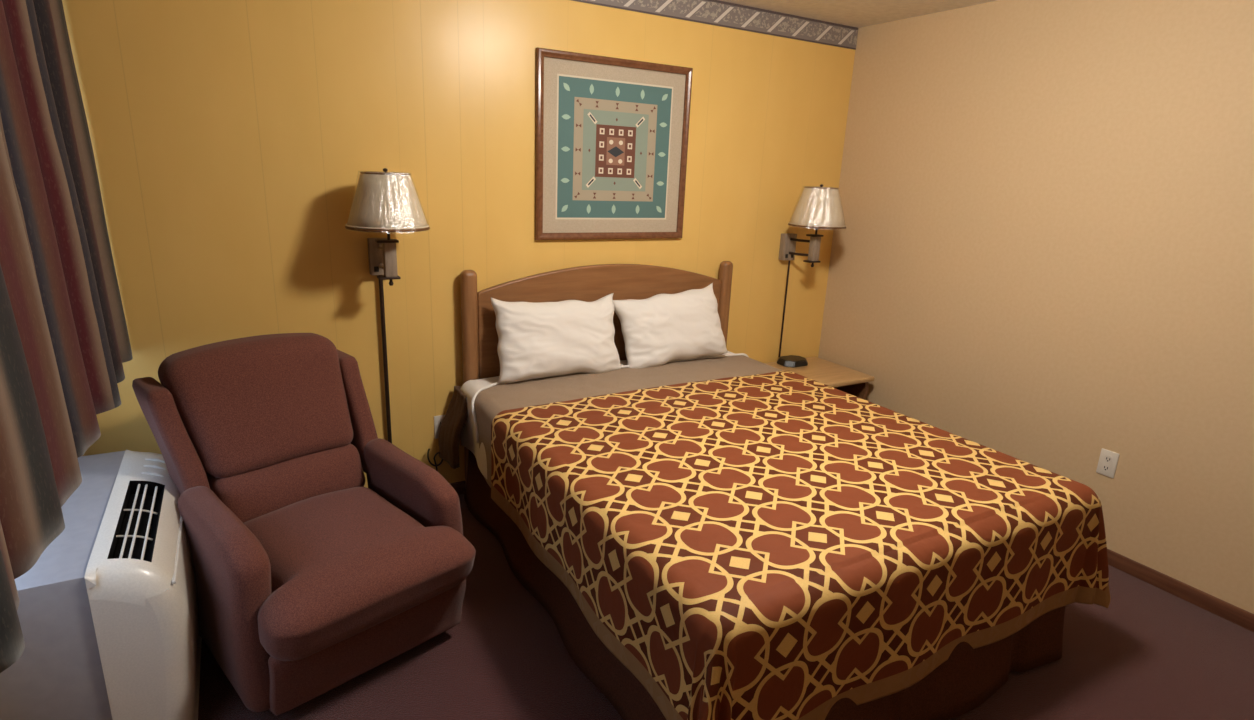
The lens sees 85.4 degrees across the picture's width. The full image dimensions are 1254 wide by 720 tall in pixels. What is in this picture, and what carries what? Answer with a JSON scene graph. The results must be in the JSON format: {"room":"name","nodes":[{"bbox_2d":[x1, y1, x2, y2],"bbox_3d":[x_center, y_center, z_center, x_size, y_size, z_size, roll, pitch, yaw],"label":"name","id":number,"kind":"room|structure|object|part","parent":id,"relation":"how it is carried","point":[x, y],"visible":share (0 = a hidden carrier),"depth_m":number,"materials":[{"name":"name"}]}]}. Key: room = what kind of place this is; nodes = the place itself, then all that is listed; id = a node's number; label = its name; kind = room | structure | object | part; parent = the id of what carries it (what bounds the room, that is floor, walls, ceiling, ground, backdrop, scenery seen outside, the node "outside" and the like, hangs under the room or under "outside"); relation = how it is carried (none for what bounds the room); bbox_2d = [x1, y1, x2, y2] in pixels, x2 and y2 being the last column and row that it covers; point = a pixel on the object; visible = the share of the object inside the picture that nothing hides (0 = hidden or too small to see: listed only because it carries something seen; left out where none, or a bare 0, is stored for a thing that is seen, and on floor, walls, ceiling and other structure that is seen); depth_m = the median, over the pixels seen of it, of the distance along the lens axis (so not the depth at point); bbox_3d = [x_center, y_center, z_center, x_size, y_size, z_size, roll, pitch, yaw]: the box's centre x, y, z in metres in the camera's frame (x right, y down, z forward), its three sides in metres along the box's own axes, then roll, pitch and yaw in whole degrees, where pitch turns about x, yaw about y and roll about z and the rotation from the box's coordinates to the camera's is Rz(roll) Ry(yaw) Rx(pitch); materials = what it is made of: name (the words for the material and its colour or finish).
{"room":"hotel room","nodes":[
{"label":"hotel room","id":0,"kind":"room"},
{"bbox_2d":[62,0,854,487],"bbox_3d":[-0.457,-0.560,3.342,4.170,2.440,0.120,-6,18,-29],"label":"wall","id":1,"kind":"structure","parent":0,"point":[232,141],"depth_m":2.88,"materials":[{"name":"yellow paint"}]},
{"bbox_2d":[345,168,429,442],"bbox_3d":[-0.991,-0.014,2.901,0.328,1.552,0.366,-6,18,-29],"label":"wall lamp","id":2,"kind":"object","parent":1,"relation":"attached to","point":[388,202],"visible":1,"depth_m":2.64,"materials":[{"name":"white fabric"}]},
{"bbox_3d":[-1.089,0.161,3.090,0.018,1.105,0.018,-6,18,-29],"label":"rod","id":3,"kind":"part","parent":2,"relation":"part of","materials":[{"name":"brown metal"}]},
{"bbox_3d":[-0.953,-0.735,2.683,0.187,0.009,0.187,-6,18,-29],"label":"shade trim","id":4,"kind":"part","parent":2,"relation":"part of","materials":[{"name":"brown fabric"}]},
{"bbox_2d":[383,168,390,239],"bbox_3d":[-0.958,-0.621,2.715,0.030,0.281,0.030,-6,18,-29],"label":"rod","id":5,"kind":"object","parent":2,"relation":"attached to","point":[385,170],"depth_m":2.74,"materials":[{"name":"brown metal"}]},
{"bbox_3d":[-0.957,-0.635,2.711,0.316,0.219,0.316,-6,18,-29],"label":"lamp shade","id":6,"kind":"part","parent":2,"relation":"part of","materials":[{"name":"beige fabric"}]},
{"bbox_3d":[-0.962,-0.535,2.739,0.323,0.010,0.323,-6,18,-29],"label":"shade trim","id":7,"kind":"part","parent":2,"relation":"part of","materials":[{"name":"brown fabric"}]},
{"bbox_2d":[427,449,442,470],"bbox_3d":[-0.922,0.531,3.270,0.072,0.222,0.048,3,16,2],"label":"power cord","id":8,"kind":"object","parent":1,"relation":"hanging from","point":[440,463],"visible":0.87,"depth_m":3.25,"materials":[{"name":"black plastic"}]},
{"bbox_2d":[434,415,444,438],"bbox_3d":[-0.892,0.321,3.276,0.072,0.116,0.008,-6,18,-29],"label":"wall outlet","id":9,"kind":"object","parent":1,"relation":"attached to","point":[438,420],"visible":0.38,"depth_m":3.26,"materials":[{"name":"beige plastic"}]},
{"bbox_2d":[449,481,464,494],"bbox_3d":[-0.479,0.600,3.603,3.916,0.066,0.014,-6,18,-29],"label":"baseboard","id":10,"kind":"structure","parent":1,"relation":"attached to","point":[459,487],"depth_m":3.40,"materials":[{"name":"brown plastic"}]},
{"bbox_2d":[535,47,692,239],"bbox_3d":[-0.054,-1.026,3.351,0.842,0.850,0.028,-6,18,-29],"label":"framed picture","id":11,"kind":"object","parent":1,"relation":"attached to","point":[612,134],"visible":1,"depth_m":3.33,"materials":[{"name":"brown wood"}]},
{"bbox_2d":[555,74,672,219],"bbox_3d":[-0.056,-1.027,3.354,0.636,0.655,0.002,-6,18,-29],"label":"print","id":12,"kind":"object","parent":11,"relation":"attached to","point":[614,134],"depth_m":3.34,"materials":[{"name":"teal"}]},
{"bbox_2d":[571,0,857,49],"bbox_3d":[-0.379,-1.663,2.978,3.930,0.116,0.004,-6,18,-29],"label":"trim","id":13,"kind":"structure","parent":1,"relation":"attached to","point":[712,12],"depth_m":3.53,"materials":[{"name":"grey paper"}]},
{"bbox_2d":[777,184,845,366],"bbox_3d":[1.062,-0.477,3.977,0.329,1.072,0.363,-6,18,-29],"label":"wall lamp","id":14,"kind":"object","parent":1,"relation":"attached to","point":[820,207],"visible":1,"depth_m":3.80,"materials":[{"name":"white fabric"}]},
{"bbox_3d":[0.954,-0.305,4.124,0.011,0.595,0.011,-6,18,-29],"label":"rod","id":15,"kind":"part","parent":14,"relation":"part of","materials":[{"name":"brown metal"}]},
{"bbox_3d":[1.010,-0.620,3.983,0.146,0.014,0.033,17,21,41],"label":"swing arm","id":16,"kind":"part","parent":14,"relation":"part of","materials":[{"name":"brown metal"}]},
{"bbox_3d":[1.013,-0.697,3.962,0.146,0.014,0.033,17,21,41],"label":"swing arm","id":17,"kind":"part","parent":14,"relation":"part of","materials":[{"name":"brown metal"}]},
{"bbox_3d":[1.084,-0.766,3.880,0.323,0.010,0.323,-6,18,-29],"label":"shade trim","id":18,"kind":"part","parent":14,"relation":"part of","materials":[{"name":"brown fabric"}]},
{"bbox_3d":[1.088,-0.866,3.852,0.316,0.219,0.316,-6,18,-29],"label":"lamp shade","id":19,"kind":"part","parent":14,"relation":"part of","materials":[{"name":"beige fabric"}]},
{"bbox_3d":[1.093,-0.967,3.824,0.187,0.009,0.187,-6,18,-29],"label":"shade trim","id":20,"kind":"part","parent":14,"relation":"part of","materials":[{"name":"brown fabric"}]},
{"bbox_2d":[198,493,1253,719],"bbox_3d":[0.654,1.260,1.720,4.170,0.100,4.840,-6,18,-29],"label":"floor","id":21,"kind":"structure","parent":0,"point":[1153,653],"depth_m":2.28,"materials":[{"name":"red carpet"}]},
{"bbox_2d":[132,333,475,715],"bbox_3d":[-1.065,0.450,2.292,1.077,0.934,0.747,16,21,41],"label":"armchair","id":22,"kind":"object","parent":21,"relation":"on","point":[310,578],"visible":0.99,"depth_m":2.18,"materials":[{"name":"red fabric"}]},
{"bbox_3d":[-1.216,0.710,2.062,0.558,0.538,0.124,16,21,41],"label":"armrest","id":23,"kind":"part","parent":22,"relation":"part of","materials":[{"name":"red fabric"}]},
{"bbox_2d":[158,333,352,477],"bbox_3d":[-1.283,0.142,2.399,0.287,0.416,0.564,16,21,41],"label":"cushion","id":24,"kind":"object","parent":22,"relation":"on","point":[258,406],"depth_m":2.32,"materials":[{"name":"red fabric"}]},
{"bbox_2d":[207,443,364,522],"bbox_3d":[-1.197,0.427,2.416,0.214,0.174,0.491,16,21,41],"label":"lumbar cushion","id":25,"kind":"object","parent":22,"relation":"on","point":[254,491],"depth_m":2.34,"materials":[{"name":"red fabric"}]},
{"bbox_2d":[244,487,475,660],"bbox_3d":[-0.922,0.635,2.198,0.667,0.223,0.644,16,21,41],"label":"seat cushion","id":26,"kind":"object","parent":22,"relation":"on","point":[347,563],"depth_m":2.05,"materials":[{"name":"red fabric"}]},
{"bbox_3d":[-0.782,0.864,2.118,0.087,0.218,0.622,16,21,41],"label":"footrest panel","id":27,"kind":"part","parent":22,"relation":"part of","materials":[{"name":"red fabric"}]},
{"bbox_3d":[-0.789,0.608,2.501,0.558,0.539,0.121,16,21,41],"label":"armrest","id":28,"kind":"part","parent":22,"relation":"part of","materials":[{"name":"red fabric"}]},
{"bbox_2d":[460,261,1064,719],"bbox_3d":[0.400,0.318,2.758,1.625,1.134,2.118,-6,18,-29],"label":"bed","id":29,"kind":"object","parent":21,"relation":"on","point":[970,676],"visible":0.29,"depth_m":2.49,"materials":[{"name":"brown wood"}]},
{"bbox_2d":[438,386,467,468],"bbox_3d":[-0.808,0.314,3.188,0.119,0.346,0.179,-6,18,-29],"label":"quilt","id":30,"kind":"object","parent":29,"relation":"on","point":[454,420],"visible":0.94,"depth_m":3.15,"materials":[{"name":"fabric"}]},
{"bbox_3d":[-0.746,0.133,3.253,0.074,1.130,0.062,-6,18,-29],"label":"headboard post","id":31,"kind":"part","parent":29,"relation":"part of","materials":[{"name":"brown wood"}]},
{"bbox_2d":[460,351,734,478],"bbox_3d":[0.057,0.244,3.351,1.628,0.333,0.601,-6,18,-29],"label":"sheet","id":32,"kind":"object","parent":29,"relation":"on","point":[468,435],"visible":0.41,"depth_m":3.13,"materials":[{"name":"white fabric"}]},
{"bbox_2d":[491,293,620,382],"bbox_3d":[-0.324,-0.112,3.263,0.662,0.395,0.219,-7,18,-30],"label":"pillow","id":33,"kind":"object","parent":32,"relation":"on","point":[537,339],"visible":0.99,"depth_m":3.18,"materials":[{"name":"white fabric"}]},
{"bbox_2d":[471,353,781,487],"bbox_3d":[0.092,0.257,3.301,1.649,0.363,0.475,-6,18,-29],"label":"blanket","id":34,"kind":"object","parent":32,"relation":"on","point":[488,401],"visible":0.67,"depth_m":3.17,"materials":[{"name":"beige fabric"}]},
{"bbox_2d":[613,283,727,367],"bbox_3d":[0.239,-0.173,3.575,0.655,0.432,0.219,-6,18,-27],"label":"pillow","id":35,"kind":"object","parent":32,"relation":"on","point":[659,329],"visible":1,"depth_m":3.49,"materials":[{"name":"white fabric"}]},
{"bbox_3d":[-0.098,-0.125,3.561,1.400,0.754,0.032,-6,18,-29],"label":"headboard","id":36,"kind":"part","parent":29,"relation":"part of","materials":[{"name":"brown wood"}]},
{"bbox_3d":[0.537,-0.012,3.968,0.074,1.130,0.062,-6,18,-29],"label":"headboard post","id":37,"kind":"part","parent":29,"relation":"part of","materials":[{"name":"brown wood"}]},
{"bbox_2d":[491,371,1110,719],"bbox_3d":[0.537,0.536,2.540,1.787,0.455,1.587,-6,18,-29],"label":"bedspread","id":38,"kind":"object","parent":29,"relation":"on","point":[780,545],"visible":1,"depth_m":2.05,"materials":[{"name":"fabric"}]},
{"bbox_2d":[764,356,873,399],"bbox_3d":[1.061,0.303,4.108,0.610,0.492,0.490,-6,18,-29],"label":"nightstand","id":39,"kind":"object","parent":21,"relation":"on","point":[853,382],"visible":0.2,"depth_m":4.04,"materials":[{"name":"brown wood"}]},
{"bbox_3d":[1.295,0.289,4.247,0.025,0.462,0.462,-6,18,-29],"label":"panel","id":40,"kind":"part","parent":39,"relation":"part of","materials":[{"name":"brown wood"}]},
{"bbox_2d":[719,0,997,27],"bbox_3d":[0.759,-1.184,1.037,4.170,0.100,4.840,-6,18,-29],"label":"ceiling","id":41,"kind":"structure","parent":0,"point":[853,13],"depth_m":3.47,"materials":[{"name":"paint"}]},
{"bbox_2d":[0,0,132,672],"bbox_3d":[-1.175,-0.438,1.183,0.144,1.596,2.793,-6,18,-29],"label":"curtain","id":42,"kind":"object","parent":41,"relation":"hanging from","point":[65,341],"visible":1,"depth_m":1.56,"materials":[{"name":"fabric"}]},
{"bbox_2d":[818,0,1253,613],"bbox_3d":[2.466,-0.161,2.360,0.120,2.440,4.600,-6,18,-29],"label":"wall","id":43,"kind":"structure","parent":0,"point":[1043,257],"depth_m":3.01,"materials":[{"name":"beige paint"}]},
{"bbox_2d":[1096,448,1119,477],"bbox_3d":[2.112,0.454,2.989,0.008,0.116,0.072,-6,18,-29],"label":"wall outlet","id":44,"kind":"object","parent":43,"relation":"attached to","point":[1108,460],"visible":1,"depth_m":2.98,"materials":[{"name":"beige plastic"}]},
{"bbox_2d":[1102,464,1109,471],"bbox_3d":[2.109,0.474,2.993,0.002,0.034,0.034,-6,18,-29],"label":"receptacle","id":45,"kind":"object","parent":44,"relation":"attached to","point":[1105,467],"depth_m":2.99,"materials":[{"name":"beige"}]},
{"bbox_2d":[1104,455,1112,462],"bbox_3d":[2.111,0.434,2.982,0.002,0.034,0.034,-6,18,-29],"label":"receptacle","id":46,"kind":"object","parent":44,"relation":"attached to","point":[1107,458],"depth_m":2.98,"materials":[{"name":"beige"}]},
{"bbox_2d":[1107,549,1253,631],"bbox_3d":[2.360,0.988,2.647,0.014,0.066,4.600,-6,18,-29],"label":"baseboard","id":47,"kind":"structure","parent":43,"relation":"attached to","point":[1243,618],"depth_m":2.78,"materials":[{"name":"brown wood"}]},
{"bbox_3d":[-1.053,0.238,0.397,0.120,2.440,4.600,-6,18,-29],"label":"wall","id":48,"kind":"structure","parent":0,"visible":0},
{"bbox_2d":[0,449,201,719],"bbox_3d":[-1.582,0.696,2.062,0.482,0.578,0.860,-6,18,-29],"label":"air conditioner","id":49,"kind":"object","parent":48,"relation":"attached to","point":[107,612],"visible":0.76,"depth_m":1.75,"materials":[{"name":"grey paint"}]}
]}

